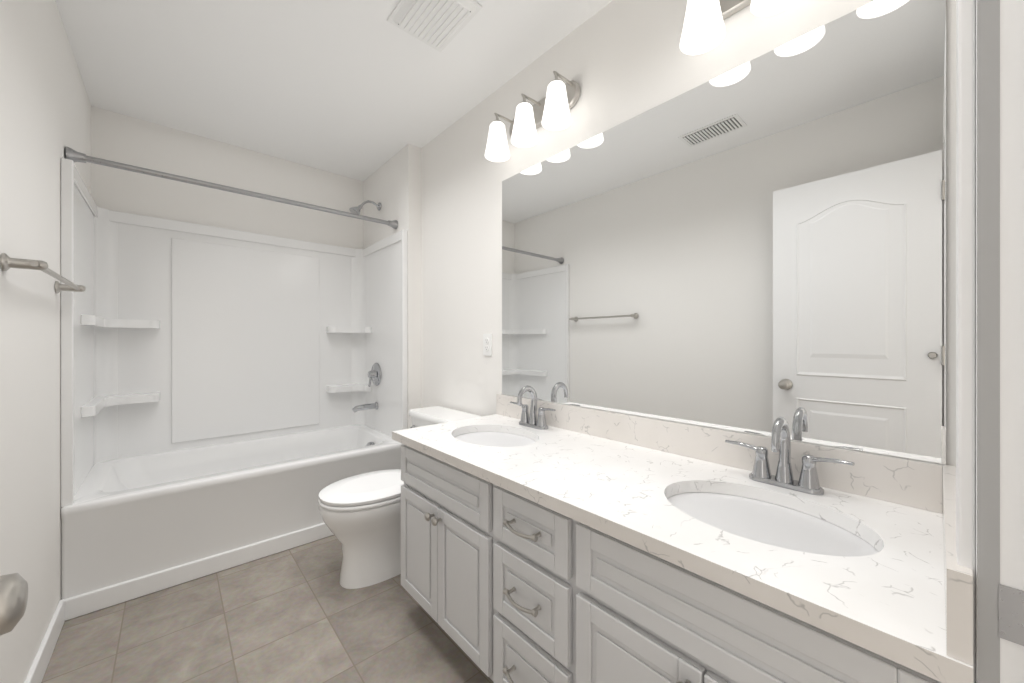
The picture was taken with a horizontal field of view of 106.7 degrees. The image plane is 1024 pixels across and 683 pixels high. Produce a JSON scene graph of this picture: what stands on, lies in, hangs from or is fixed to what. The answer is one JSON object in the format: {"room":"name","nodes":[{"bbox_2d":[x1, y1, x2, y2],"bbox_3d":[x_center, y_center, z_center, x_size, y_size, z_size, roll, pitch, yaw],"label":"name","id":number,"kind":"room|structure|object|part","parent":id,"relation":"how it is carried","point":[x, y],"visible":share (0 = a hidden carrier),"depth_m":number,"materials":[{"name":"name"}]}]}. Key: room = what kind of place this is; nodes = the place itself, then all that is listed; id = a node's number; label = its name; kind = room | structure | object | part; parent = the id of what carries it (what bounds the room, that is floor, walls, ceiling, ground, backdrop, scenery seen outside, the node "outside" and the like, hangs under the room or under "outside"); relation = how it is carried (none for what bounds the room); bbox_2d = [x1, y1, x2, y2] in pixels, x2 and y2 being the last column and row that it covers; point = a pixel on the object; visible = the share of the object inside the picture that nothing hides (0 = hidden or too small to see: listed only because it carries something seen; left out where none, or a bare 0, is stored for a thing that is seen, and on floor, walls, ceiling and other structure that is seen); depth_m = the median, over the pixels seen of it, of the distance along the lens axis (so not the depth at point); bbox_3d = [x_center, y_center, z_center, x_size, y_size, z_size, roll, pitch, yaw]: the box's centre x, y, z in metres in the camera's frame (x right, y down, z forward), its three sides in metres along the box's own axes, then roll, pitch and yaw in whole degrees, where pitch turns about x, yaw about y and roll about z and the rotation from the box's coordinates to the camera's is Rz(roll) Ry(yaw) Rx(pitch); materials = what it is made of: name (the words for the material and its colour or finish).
{"room":"bathroom","nodes":[
{"label":"bathroom","id":0,"kind":"room"},
{"bbox_2d":[0,0,90,682],"bbox_3d":[-0.897,-0.093,0.428,0.100,2.436,4.635,0,0,-42],"label":"wall","id":1,"kind":"structure","parent":0,"point":[45,112],"depth_m":1.22,"materials":[{"name":"white paint"}]},
{"bbox_2d":[0,253,85,292],"bbox_3d":[-1.526,-0.210,1.265,0.077,0.047,0.690,0,0,-42],"label":"towel rail","id":2,"kind":"object","parent":1,"relation":"attached to","point":[7,262],"visible":1,"depth_m":1.04,"materials":[{"name":"silver metal"}]},
{"bbox_2d":[24,599,64,682],"bbox_3d":[-1.005,1.077,0.646,0.030,0.095,2.364,0,0,-42],"label":"baseboard","id":3,"kind":"structure","parent":1,"relation":"attached to","point":[38,668],"depth_m":1.27,"materials":[{"name":"white paint"}]},
{"bbox_2d":[65,146,397,228],"bbox_3d":[-1.345,-0.802,2.131,1.500,0.090,0.134,0,0,-42],"label":"rail","id":4,"kind":"object","parent":1,"relation":"attached to","point":[73,155],"visible":0.92,"depth_m":1.92,"materials":[{"name":"silver metal"}]},
{"bbox_2d":[91,106,362,248],"bbox_3d":[-1.811,-0.093,2.653,1.503,2.436,0.100,0,0,-42],"label":"wall","id":5,"kind":"structure","parent":0,"point":[122,138],"depth_m":2.47,"materials":[{"name":"white paint"}]},
{"bbox_2d":[41,535,493,682],"bbox_3d":[-0.265,1.150,0.994,1.797,0.050,4.635,0,0,-42],"label":"floor","id":6,"kind":"structure","parent":0,"point":[299,614],"depth_m":1.46,"materials":[{"name":"tile"}]},
{"bbox_2d":[61,158,406,620],"bbox_3d":[-1.512,0.040,2.318,1.501,2.170,0.798,0,0,-42],"label":"tub","id":7,"kind":"object","parent":6,"relation":"on","point":[230,398],"visible":0.9,"depth_m":2.28,"materials":[{"name":"white plastic"}]},
{"bbox_2d":[318,406,480,588],"bbox_3d":[-0.581,0.762,1.949,0.747,0.726,0.468,0,0,-42],"label":"toilet","id":8,"kind":"object","parent":6,"relation":"on","point":[360,515],"visible":0.56,"depth_m":1.76,"materials":[{"name":"white ceramic"}]},
{"bbox_3d":[-0.674,0.713,1.866,0.497,0.048,0.374,0,0,-42],"label":"seat","id":9,"kind":"part","parent":8,"relation":"part of","materials":[{"name":"white plastic"}]},
{"bbox_2d":[392,417,972,682],"bbox_3d":[0.231,0.765,1.184,0.600,0.720,1.512,0,0,-42],"label":"bathroom vanity","id":10,"kind":"object","parent":6,"relation":"on","point":[546,542],"depth_m":0.85,"materials":[{"name":"white paint"}]},
{"bbox_2d":[424,421,567,460],"bbox_3d":[-0.071,0.475,1.527,0.364,0.164,0.457,0,0,-42],"label":"sink","id":11,"kind":"object","parent":10,"relation":"in","point":[493,442],"depth_m":1.51,"materials":[{"name":"white ceramic"}]},
{"bbox_2d":[616,473,915,612],"bbox_3d":[0.543,0.475,0.841,0.364,0.164,0.457,0,0,-42],"label":"sink","id":12,"kind":"object","parent":10,"relation":"in","point":[866,558],"depth_m":0.78,"materials":[{"name":"white ceramic"}]},
{"bbox_2d":[55,0,612,180],"bbox_3d":[-0.265,-1.336,0.994,1.797,0.050,4.635,0,0,-42],"label":"ceiling","id":13,"kind":"structure","parent":0,"point":[361,90],"depth_m":1.82,"materials":[{"name":"white paint"}]},
{"bbox_2d":[387,0,481,51],"bbox_3d":[-0.312,-1.297,1.519,0.250,0.026,0.310,0,0,-42],"label":"ceiling vent","id":14,"kind":"object","parent":13,"relation":"in","point":[439,25],"visible":1,"depth_m":1.52,"materials":[{"name":"white plastic"}]},
{"bbox_2d":[363,144,420,428],"bbox_3d":[-0.913,-0.093,2.921,0.194,2.436,0.899,0,0,-42],"label":"wall","id":15,"kind":"structure","parent":0,"point":[392,185],"depth_m":2.57,"materials":[{"name":"white paint"}]},
{"bbox_2d":[421,0,955,465],"bbox_3d":[0.244,-0.093,1.698,0.100,2.436,2.466,0,0,-42],"label":"wall","id":16,"kind":"structure","parent":0,"point":[619,61],"depth_m":1.75,"materials":[{"name":"white paint"}]},
{"bbox_2d":[483,334,491,355],"bbox_3d":[-0.133,0.017,2.036,0.010,0.116,0.070,0,0,-42],"label":"outlet","id":17,"kind":"object","parent":16,"relation":"attached to","point":[487,344],"visible":1,"depth_m":2.03,"materials":[{"name":"white plastic"}]},
{"bbox_2d":[485,71,579,161],"bbox_3d":[0.075,-0.985,1.677,0.175,0.220,0.490,0,0,-42],"label":"sconce","id":18,"kind":"object","parent":16,"relation":"attached to","point":[553,107],"visible":1,"depth_m":1.62,"materials":[{"name":"white glass"}]},
{"bbox_2d":[502,0,945,464],"bbox_3d":[0.449,-0.274,1.385,0.006,1.084,1.491,0,0,-42],"label":"mirror","id":19,"kind":"object","parent":16,"relation":"attached to","point":[757,246],"visible":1,"depth_m":1.08,"materials":[{"name":"clear glass"}]},
{"bbox_2d":[680,0,797,54],"bbox_3d":[0.695,-0.985,0.984,0.175,0.220,0.490,0,0,-42],"label":"sconce","id":20,"kind":"object","parent":16,"relation":"attached to","point":[704,30],"visible":1,"depth_m":1.09,"materials":[{"name":"white glass"}]},
{"bbox_3d":[0.250,-1.125,0.116,0.914,0.371,0.100,0,0,-42],"label":"wall","id":21,"kind":"structure","parent":0,"visible":0},
{"bbox_2d":[956,0,1023,682],"bbox_3d":[0.245,0.069,0.121,1.010,2.113,0.114,0,0,-42],"label":"door frame","id":22,"kind":"structure","parent":21,"relation":"attached to","point":[1012,305],"depth_m":0.44,"materials":[{"name":"white paint"}]},
{"bbox_3d":[0.557,0.102,0.426,0.002,2.045,0.046,0,0,-42],"label":"door jamb strike","id":23,"kind":"part","parent":22,"relation":"part of","materials":[{"name":"white wood"}]},
{"bbox_3d":[-0.357,0.109,0.113,0.039,2.012,0.672,0,0,-42],"label":"door leaf","id":24,"kind":"structure","parent":21,"relation":"in","visible":0},
{"bbox_2d":[0,573,27,635],"bbox_3d":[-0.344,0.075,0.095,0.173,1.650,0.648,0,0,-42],"label":"hardware piece","id":25,"kind":"object","parent":24,"relation":"attached to","point":[13,595],"visible":1,"depth_m":0.36,"materials":[{"name":"silver metal"}]}
]}

